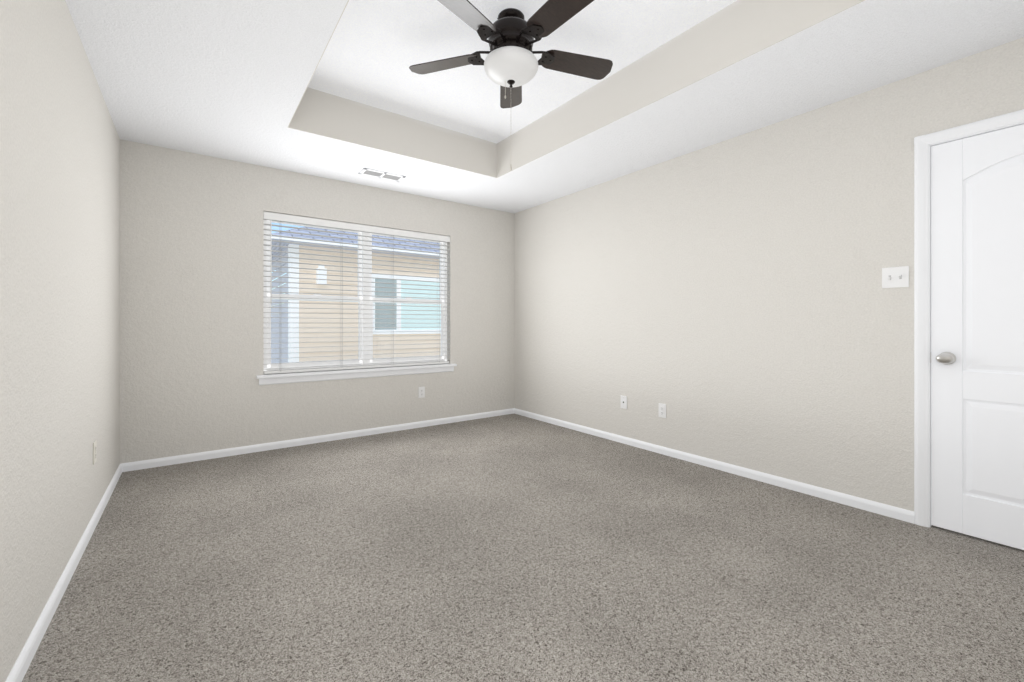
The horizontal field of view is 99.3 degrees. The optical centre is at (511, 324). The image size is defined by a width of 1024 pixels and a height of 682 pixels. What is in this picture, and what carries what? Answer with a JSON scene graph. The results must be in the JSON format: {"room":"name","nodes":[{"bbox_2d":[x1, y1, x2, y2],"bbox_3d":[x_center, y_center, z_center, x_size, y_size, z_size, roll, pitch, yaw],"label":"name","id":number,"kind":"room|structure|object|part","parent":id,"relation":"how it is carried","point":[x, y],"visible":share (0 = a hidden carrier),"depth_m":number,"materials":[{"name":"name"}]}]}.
{"room":"empty bedroom","nodes":[
{"label":"empty bedroom","id":0,"kind":"room"},
{"bbox_2d":[0,0,119,681],"bbox_3d":[-1.538,-0.379,1.240,0.150,2.917,5.020,0,0,-36],"label":"wall","id":1,"kind":"structure","parent":0,"point":[59,276],"depth_m":1.64,"materials":[{"name":"paint"}]},
{"bbox_2d":[5,463,124,681],"bbox_3d":[-1.472,1.049,1.289,0.014,0.062,4.720,0,0,-36],"label":"baseboard","id":2,"kind":"structure","parent":1,"relation":"attached to","point":[24,659],"depth_m":1.67,"materials":[{"name":"white wood"}]},
{"bbox_2d":[93,440,95,464],"bbox_3d":[-2.257,0.690,2.355,0.008,0.116,0.071,0,0,-36],"label":"electrical outlet","id":3,"kind":"object","parent":1,"relation":"attached to","point":[94,451],"visible":1,"depth_m":2.33,"materials":[{"name":"white plastic"}]},
{"bbox_2d":[120,139,513,463],"bbox_3d":[-1.466,-0.379,4.313,3.600,2.917,0.150,0,0,-36],"label":"wall","id":4,"kind":"structure","parent":0,"point":[191,296],"depth_m":3.63,"materials":[{"name":"paint"}]},
{"bbox_2d":[125,408,512,471],"bbox_3d":[-1.418,1.049,4.247,3.540,0.062,0.014,0,0,-36],"label":"baseboard","id":5,"kind":"structure","parent":4,"relation":"attached to","point":[151,463],"depth_m":3.87,"materials":[{"name":"white wood"}]},
{"bbox_2d":[264,220,446,370],"bbox_3d":[-1.466,-0.275,4.347,1.800,1.410,0.065,0,0,-36],"label":"window","id":6,"kind":"structure","parent":4,"relation":"in","point":[272,366],"depth_m":4.31,"materials":[{"name":"white plastic"}]},
{"bbox_2d":[264,211,449,373],"bbox_3d":[-1.420,-0.276,4.285,1.796,1.404,0.070,0,0,-36],"label":"window blinds","id":7,"kind":"object","parent":6,"relation":"attached to","point":[288,218],"visible":0.92,"depth_m":4.16,"materials":[{"name":"white plastic"}]},
{"bbox_2d":[259,366,453,384],"bbox_3d":[-1.400,0.487,4.257,1.870,0.062,0.018,0,0,-36],"label":"trim","id":8,"kind":"structure","parent":4,"relation":"attached to","point":[294,379],"depth_m":4.15,"materials":[{"name":"white wood"}]},
{"bbox_2d":[256,363,456,378],"bbox_3d":[-1.414,0.443,4.276,1.910,0.026,0.129,0,0,-36],"label":"window sill","id":9,"kind":"structure","parent":4,"relation":"attached to","point":[277,375],"depth_m":4.11,"materials":[{"name":"white wood"}]},
{"bbox_2d":[418,387,424,397],"bbox_3d":[-0.953,0.713,4.591,0.071,0.116,0.008,0,0,-36],"label":"electrical outlet","id":10,"kind":"object","parent":4,"relation":"attached to","point":[421,392],"visible":1,"depth_m":4.59,"materials":[{"name":"white plastic"}]},
{"bbox_2d":[22,414,1023,681],"bbox_3d":[-0.026,1.140,2.349,3.900,0.120,5.020,0,0,-36],"label":"floor","id":11,"kind":"structure","parent":0,"point":[510,548],"depth_m":1.87,"materials":[{"name":"grey carpet"}]},
{"bbox_2d":[65,0,1023,212],"bbox_3d":[-0.026,-1.599,2.349,3.600,0.477,4.720,0,0,-36],"label":"ceiling","id":12,"kind":"structure","parent":0,"point":[227,79],"depth_m":2.45,"materials":[{"name":"paint"}]},
{"bbox_2d":[358,168,405,181],"bbox_3d":[-1.174,-1.353,3.943,0.380,0.014,0.170,0,0,-36],"label":"ceiling vent","id":13,"kind":"object","parent":12,"relation":"in","point":[381,174],"visible":1,"depth_m":3.93,"materials":[{"name":"white metal"}]},
{"bbox_2d":[409,0,612,169],"bbox_3d":[0.024,-1.257,2.332,1.176,0.840,1.133,0,0,-36],"label":"fan","id":14,"kind":"object","parent":12,"relation":"hanging from","point":[510,63],"visible":1,"depth_m":2.29,"materials":[{"name":"black wood"}]},
{"bbox_3d":[-0.020,-1.093,2.364,0.036,0.512,0.026,0,0,-36],"label":"pull chain","id":15,"kind":"part","parent":14,"relation":"part of","materials":[{"name":"white"}]},
{"bbox_3d":[-0.005,-1.381,2.371,0.296,0.116,0.296,0,0,-36],"label":"lamp shade","id":16,"kind":"part","parent":14,"relation":"part of","materials":[{"name":"white glass"}]},
{"bbox_3d":[-0.005,-1.563,2.371,0.250,0.228,0.250,0,0,-36],"label":"motor","id":17,"kind":"part","parent":14,"relation":"part of","materials":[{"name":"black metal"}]},
{"bbox_2d":[287,0,864,177],"bbox_3d":[-0.005,-1.518,2.371,1.748,0.317,2.838,0,0,-36],"label":"ceiling tray","id":18,"kind":"object","parent":12,"relation":"attached to","point":[732,33],"visible":0.79,"depth_m":3.04,"materials":[{"name":"paint"}]},
{"bbox_2d":[308,0,736,142],"bbox_3d":[-0.005,-1.757,2.371,1.748,0.160,2.838,0,0,-36],"label":"ceiling tray","id":19,"kind":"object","parent":18,"relation":"on","point":[375,50],"visible":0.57,"depth_m":2.67,"materials":[{"name":"paint"}]},
{"bbox_2d":[514,37,1023,510],"bbox_3d":[1.486,-0.379,3.458,0.150,2.917,5.020,0,0,-36],"label":"wall","id":20,"kind":"structure","parent":0,"point":[732,301],"depth_m":3.01,"materials":[{"name":"paint"}]},
{"bbox_2d":[621,395,626,408],"bbox_3d":[1.018,0.706,3.963,0.008,0.116,0.071,0,0,-36],"label":"outlet","id":21,"kind":"object","parent":20,"relation":"attached to","point":[623,402],"visible":1,"depth_m":3.95,"materials":[{"name":"white plastic"}]},
{"bbox_2d":[659,403,665,417],"bbox_3d":[1.256,0.718,3.638,0.008,0.116,0.071,0,0,-36],"label":"electrical outlet","id":22,"kind":"object","parent":20,"relation":"attached to","point":[662,410],"visible":1,"depth_m":3.63,"materials":[{"name":"white plastic"}]},
{"bbox_2d":[513,408,914,523],"bbox_3d":[1.106,1.049,3.838,0.014,0.062,3.658,0,0,-36],"label":"baseboard","id":23,"kind":"structure","parent":20,"relation":"attached to","point":[853,501],"depth_m":3.05,"materials":[{"name":"white wood"}]},
{"bbox_2d":[882,266,908,287],"bbox_3d":[2.135,-0.265,2.426,0.022,0.116,0.116,0,0,-36],"label":"light switch","id":24,"kind":"object","parent":20,"relation":"attached to","point":[895,277],"visible":1,"depth_m":2.43,"materials":[{"name":"white plastic"}]},
{"bbox_2d":[914,109,1023,548],"bbox_3d":[2.523,0.032,2.030,0.166,2.096,0.936,0,0,-36],"label":"door frame","id":25,"kind":"structure","parent":20,"relation":"attached to","point":[922,143],"depth_m":2.33,"materials":[{"name":"white wood"}]},
{"bbox_2d":[931,124,1023,549],"bbox_3d":[2.486,0.059,2.003,0.035,2.019,0.810,0,0,-36],"label":"door","id":26,"kind":"structure","parent":20,"relation":"in","point":[977,331],"depth_m":2.18,"materials":[{"name":"white wood"}]},
{"bbox_2d":[936,352,955,364],"bbox_3d":[2.241,0.175,2.248,0.070,0.068,0.069,0,0,-36],"label":"door knob","id":27,"kind":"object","parent":26,"relation":"attached to","point":[947,358],"depth_m":2.24,"materials":[{"name":"silver metal"}]},
{"label":"outside","id":28,"kind":"structure","parent":0,"visible":0},
{"bbox_2d":[271,227,440,362],"bbox_3d":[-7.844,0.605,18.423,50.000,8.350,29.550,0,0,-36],"label":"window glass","id":29,"kind":"structure","parent":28,"point":[312,323],"depth_m":7.51,"materials":[{"name":"beige"}]}
]}

